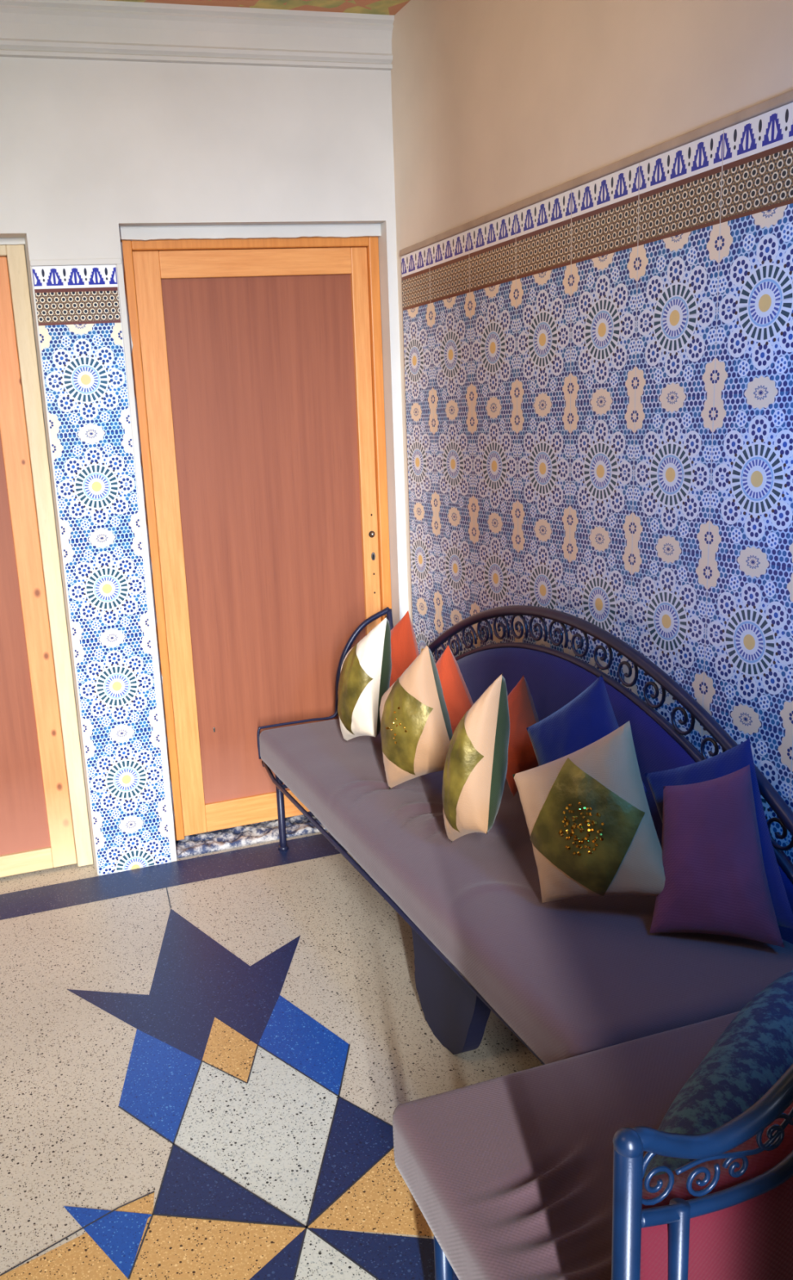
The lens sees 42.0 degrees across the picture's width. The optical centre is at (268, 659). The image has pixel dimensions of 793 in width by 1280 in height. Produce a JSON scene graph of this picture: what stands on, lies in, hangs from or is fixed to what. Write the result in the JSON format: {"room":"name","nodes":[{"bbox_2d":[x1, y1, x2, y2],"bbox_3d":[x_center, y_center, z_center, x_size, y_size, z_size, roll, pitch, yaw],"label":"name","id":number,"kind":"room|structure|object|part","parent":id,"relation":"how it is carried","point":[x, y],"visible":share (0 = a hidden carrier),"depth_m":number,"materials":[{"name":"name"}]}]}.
{"room":"traditional dwelling","nodes":[
{"label":"traditional dwelling","id":0,"kind":"room"},
{"bbox_2d":[0,57,408,875],"bbox_3d":[-1.180,-0.524,3.178,3.400,2.700,0.220,-8,14,-16],"label":"wall","id":1,"kind":"structure","parent":0,"point":[89,149],"depth_m":3.15,"materials":[{"name":"white paint"}]},
{"bbox_2d":[0,244,93,877],"bbox_3d":[-1.117,-0.229,3.270,0.891,2.068,0.065,-8,14,-16],"label":"door","id":2,"kind":"structure","parent":1,"relation":"in","point":[44,820],"depth_m":3.40,"materials":[{"name":"beige wood"}]},
{"bbox_3d":[-1.120,-0.239,3.272,0.627,1.935,0.015,-8,14,-16],"label":"panel","id":3,"kind":"part","parent":2,"relation":"part of","materials":[{"name":"red wood"}]},
{"bbox_3d":[-1.119,-0.214,3.278,0.617,2.019,0.045,-8,14,-16],"label":"rail","id":4,"kind":"part","parent":2,"relation":"part of","materials":[{"name":"brown wood"}]},
{"bbox_2d":[31,264,172,875],"bbox_3d":[-0.527,-0.236,3.331,0.256,1.985,0.008,-8,14,-16],"label":"wall tiles","id":5,"kind":"structure","parent":1,"relation":"attached to","point":[78,308],"depth_m":3.30,"materials":[{"name":"blue tile"}]},
{"bbox_2d":[30,257,177,861],"bbox_3d":[-0.520,-0.246,3.329,0.280,2.004,0.011,-8,14,-16],"label":"trim","id":6,"kind":"structure","parent":1,"relation":"attached to","point":[117,261],"depth_m":3.30,"materials":[{"name":"white paint"}]},
{"bbox_2d":[120,242,174,827],"bbox_3d":[-0.402,-0.350,3.420,0.020,1.970,0.028,-8,14,-16],"label":"trim","id":7,"kind":"structure","parent":1,"relation":"attached to","point":[130,335],"depth_m":3.39,"materials":[{"name":"white paint"}]},
{"bbox_2d":[0,223,381,244],"bbox_3d":[-0.622,-1.315,3.173,2.065,0.044,0.105,-8,14,-16],"label":"trim","id":8,"kind":"structure","parent":1,"relation":"attached to","point":[335,230],"depth_m":3.28,"materials":[{"name":"white paint"}]},
{"bbox_2d":[0,0,394,70],"bbox_3d":[-1.223,-1.738,2.761,3.400,0.145,0.040,-8,14,-16],"label":"trim","id":9,"kind":"structure","parent":1,"relation":"attached to","point":[68,29],"depth_m":3.05,"materials":[{"name":"white paint"}]},
{"bbox_2d":[175,814,327,858],"bbox_3d":[0.071,0.612,3.809,0.890,0.042,0.160,-8,14,-16],"label":"threshold","id":10,"kind":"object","parent":1,"relation":"attached to","point":[297,825],"depth_m":3.73,"materials":[{"name":"grey stone"}]},
{"bbox_2d":[120,236,391,840],"bbox_3d":[0.008,-0.395,3.575,0.878,2.023,0.068,-8,14,-16],"label":"door","id":11,"kind":"structure","parent":1,"relation":"in","point":[258,371],"depth_m":3.52,"materials":[{"name":"brown wood"}]},
{"bbox_3d":[0.021,-0.385,3.585,0.658,1.987,0.044,-8,14,-16],"label":"rail","id":12,"kind":"part","parent":11,"relation":"part of","materials":[{"name":"orange wood"}]},
{"bbox_3d":[0.021,-0.395,3.583,0.668,1.808,0.016,-8,14,-16],"label":"panel","id":13,"kind":"part","parent":11,"relation":"part of","materials":[{"name":"red wood"}]},
{"bbox_2d":[106,0,410,15],"bbox_3d":[-0.712,-1.528,1.207,3.750,0.100,3.770,-8,14,-16],"label":"ceiling","id":14,"kind":"structure","parent":0,"point":[391,7],"depth_m":3.08,"materials":[{"name":"yellow paint"}]},
{"bbox_2d":[0,830,543,1279],"bbox_3d":[-0.395,1.275,1.370,3.420,0.062,4.850,-8,14,-16],"label":"floor","id":15,"kind":"structure","parent":0,"point":[207,1060],"depth_m":2.41,"materials":[{"name":"beige stone"}]},
{"bbox_2d":[257,604,792,1064],"bbox_3d":[0.508,0.368,2.705,0.627,0.968,2.000,-8,14,-16],"label":"sofa","id":16,"kind":"object","parent":15,"relation":"on","point":[569,978],"visible":0.55,"depth_m":2.27,"materials":[{"name":"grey fabric"}]},
{"bbox_3d":[0.044,0.515,3.600,0.038,0.329,0.039,-8,14,-16],"label":"leg","id":17,"kind":"part","parent":16,"relation":"part of","materials":[{"name":"blue metal"}]},
{"bbox_3d":[0.210,0.087,3.603,0.553,0.500,0.031,-8,14,-16],"label":"rail","id":18,"kind":"part","parent":16,"relation":"part of","materials":[{"name":"blue metal"}]},
{"bbox_2d":[337,616,391,741],"bbox_3d":[0.302,0.065,3.180,0.180,0.426,0.165,1,14,19],"label":"cushion","id":19,"kind":"object","parent":16,"relation":"on","point":[366,671],"visible":0.94,"depth_m":3.12,"materials":[{"name":"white fabric"}]},
{"bbox_3d":[0.521,0.524,2.747,0.595,0.024,1.954,-8,14,-16],"label":"seat frame","id":20,"kind":"part","parent":16,"relation":"part of","materials":[{"name":"blue metal"}]},
{"bbox_2d":[390,610,419,686],"bbox_3d":[0.443,0.031,3.382,0.126,0.390,0.216,-8,14,-16],"label":"cushion","id":21,"kind":"object","parent":16,"relation":"on","point":[404,646],"visible":0.36,"depth_m":3.34,"materials":[{"name":"fabric"}]},
{"bbox_2d":[379,644,453,788],"bbox_3d":[0.408,0.163,2.755,0.227,0.418,0.181,1,14,18],"label":"cushion","id":22,"kind":"object","parent":16,"relation":"on","point":[416,730],"visible":0.97,"depth_m":2.70,"materials":[{"name":"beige fabric"}]},
{"bbox_2d":[435,644,473,733],"bbox_3d":[0.523,0.120,2.946,0.126,0.326,0.197,-8,14,-16],"label":"cushion","id":23,"kind":"object","parent":16,"relation":"on","point":[458,700],"visible":0.39,"depth_m":2.90,"materials":[{"name":"fabric"}]},
{"bbox_2d":[442,673,510,842],"bbox_3d":[0.484,0.236,2.376,0.163,0.441,0.130,-8,14,-16],"label":"cushion","id":24,"kind":"object","parent":16,"relation":"on","point":[476,766],"visible":1,"depth_m":2.33,"materials":[{"name":"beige fabric"}]},
{"bbox_2d":[506,675,539,796],"bbox_3d":[0.641,0.197,2.608,0.114,0.318,0.153,-8,14,-16],"label":"cushion","id":25,"kind":"object","parent":16,"relation":"on","point":[522,757],"visible":0.54,"depth_m":2.56,"materials":[{"name":"fabric"}]},
{"bbox_2d":[526,674,648,794],"bbox_3d":[0.716,0.224,2.299,0.255,0.379,0.143,-1,14,11],"label":"cushion","id":26,"kind":"object","parent":16,"relation":"on","point":[590,717],"visible":0.44,"depth_m":2.26,"materials":[{"name":"fabric"}]},
{"bbox_2d":[512,720,666,902],"bbox_3d":[0.660,0.320,2.070,0.327,0.398,0.157,1,14,18],"label":"cushion","id":27,"kind":"object","parent":16,"relation":"on","point":[591,826],"visible":0.99,"depth_m":2.02,"materials":[{"name":"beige fabric"}]},
{"bbox_3d":[0.766,0.187,2.702,0.031,0.649,1.912,-8,14,-16],"label":"rail","id":28,"kind":"part","parent":16,"relation":"part of","materials":[{"name":"blue metal"}]},
{"bbox_3d":[0.762,0.152,2.691,0.018,0.364,1.810,-8,14,-16],"label":"rail","id":29,"kind":"part","parent":16,"relation":"part of","materials":[{"name":"blue metal"}]},
{"bbox_3d":[0.756,0.209,2.701,0.068,0.449,1.800,-8,14,-16],"label":"panel","id":30,"kind":"part","parent":16,"relation":"part of","materials":[{"name":"blue fabric"}]},
{"bbox_2d":[649,764,784,947],"bbox_3d":[0.871,0.373,1.968,0.237,0.326,0.135,3,15,25],"label":"cushion","id":31,"kind":"object","parent":16,"relation":"on","point":[717,882],"visible":1,"depth_m":1.95,"materials":[{"name":"purple fabric"}]},
{"bbox_2d":[645,738,792,928],"bbox_3d":[0.892,0.343,2.012,0.329,0.370,0.119,8,18,42],"label":"cushion","id":32,"kind":"object","parent":16,"relation":"on","point":[732,760],"visible":0.23,"depth_m":1.99,"materials":[{"name":"fabric"}]},
{"bbox_2d":[392,1010,792,1279],"bbox_3d":[0.731,0.655,1.443,1.008,0.967,0.588,-8,14,-16],"label":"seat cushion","id":33,"kind":"object","parent":15,"relation":"on","point":[536,1173],"visible":0.9,"depth_m":1.35,"materials":[{"name":"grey fabric"}]},
{"bbox_3d":[0.274,0.979,1.586,0.041,0.329,0.042,-8,14,-16],"label":"leg","id":34,"kind":"part","parent":33,"relation":"part of","materials":[{"name":"blue paint"}]},
{"bbox_3d":[0.370,0.844,1.067,0.028,0.812,0.029,-8,14,-16],"label":"post","id":35,"kind":"part","parent":33,"relation":"part of","materials":[{"name":"blue metal"}]},
{"bbox_3d":[0.422,0.729,1.059,0.020,0.382,0.020,-8,14,-16],"label":"post","id":36,"kind":"part","parent":33,"relation":"part of","materials":[{"name":"blue metal"}]},
{"bbox_3d":[0.801,0.341,1.097,0.970,0.207,0.022,-8,14,-16],"label":"rail","id":37,"kind":"part","parent":33,"relation":"part of","materials":[{"name":"blue metal"}]},
{"bbox_3d":[0.803,0.587,1.185,0.908,0.491,0.071,-8,14,-16],"label":"panel","id":38,"kind":"part","parent":33,"relation":"part of","materials":[{"name":"fabric"}]},
{"bbox_3d":[0.805,0.424,1.116,0.940,0.170,0.016,-8,14,-16],"label":"rail","id":39,"kind":"part","parent":33,"relation":"part of","materials":[{"name":"blue metal"}]},
{"bbox_2d":[643,969,792,1178],"bbox_3d":[0.709,0.607,1.493,0.125,0.124,0.742,8,18,42],"label":"pillow","id":40,"kind":"object","parent":33,"relation":"on","point":[755,1050],"visible":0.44,"depth_m":1.42,"materials":[{"name":"blue fabric"}]},
{"bbox_2d":[391,0,792,625],"bbox_3d":[1.225,-0.292,1.537,0.200,2.700,4.820,-8,14,-16],"label":"wall","id":41,"kind":"structure","parent":0,"point":[497,104],"depth_m":2.51,"materials":[{"name":"beige paint"}]},
{"bbox_2d":[400,88,792,256],"bbox_3d":[1.108,-0.889,1.281,0.015,0.020,4.455,-8,14,-16],"label":"trim","id":42,"kind":"structure","parent":41,"relation":"attached to","point":[786,98],"depth_m":2.25,"materials":[{"name":"paint"}]},
{"bbox_2d":[401,102,792,863],"bbox_3d":[1.175,0.086,1.512,0.010,1.985,4.450,-8,14,-16],"label":"wall tiles","id":43,"kind":"structure","parent":41,"relation":"attached to","point":[599,372],"depth_m":2.34,"materials":[{"name":"blue tile"}]}
]}

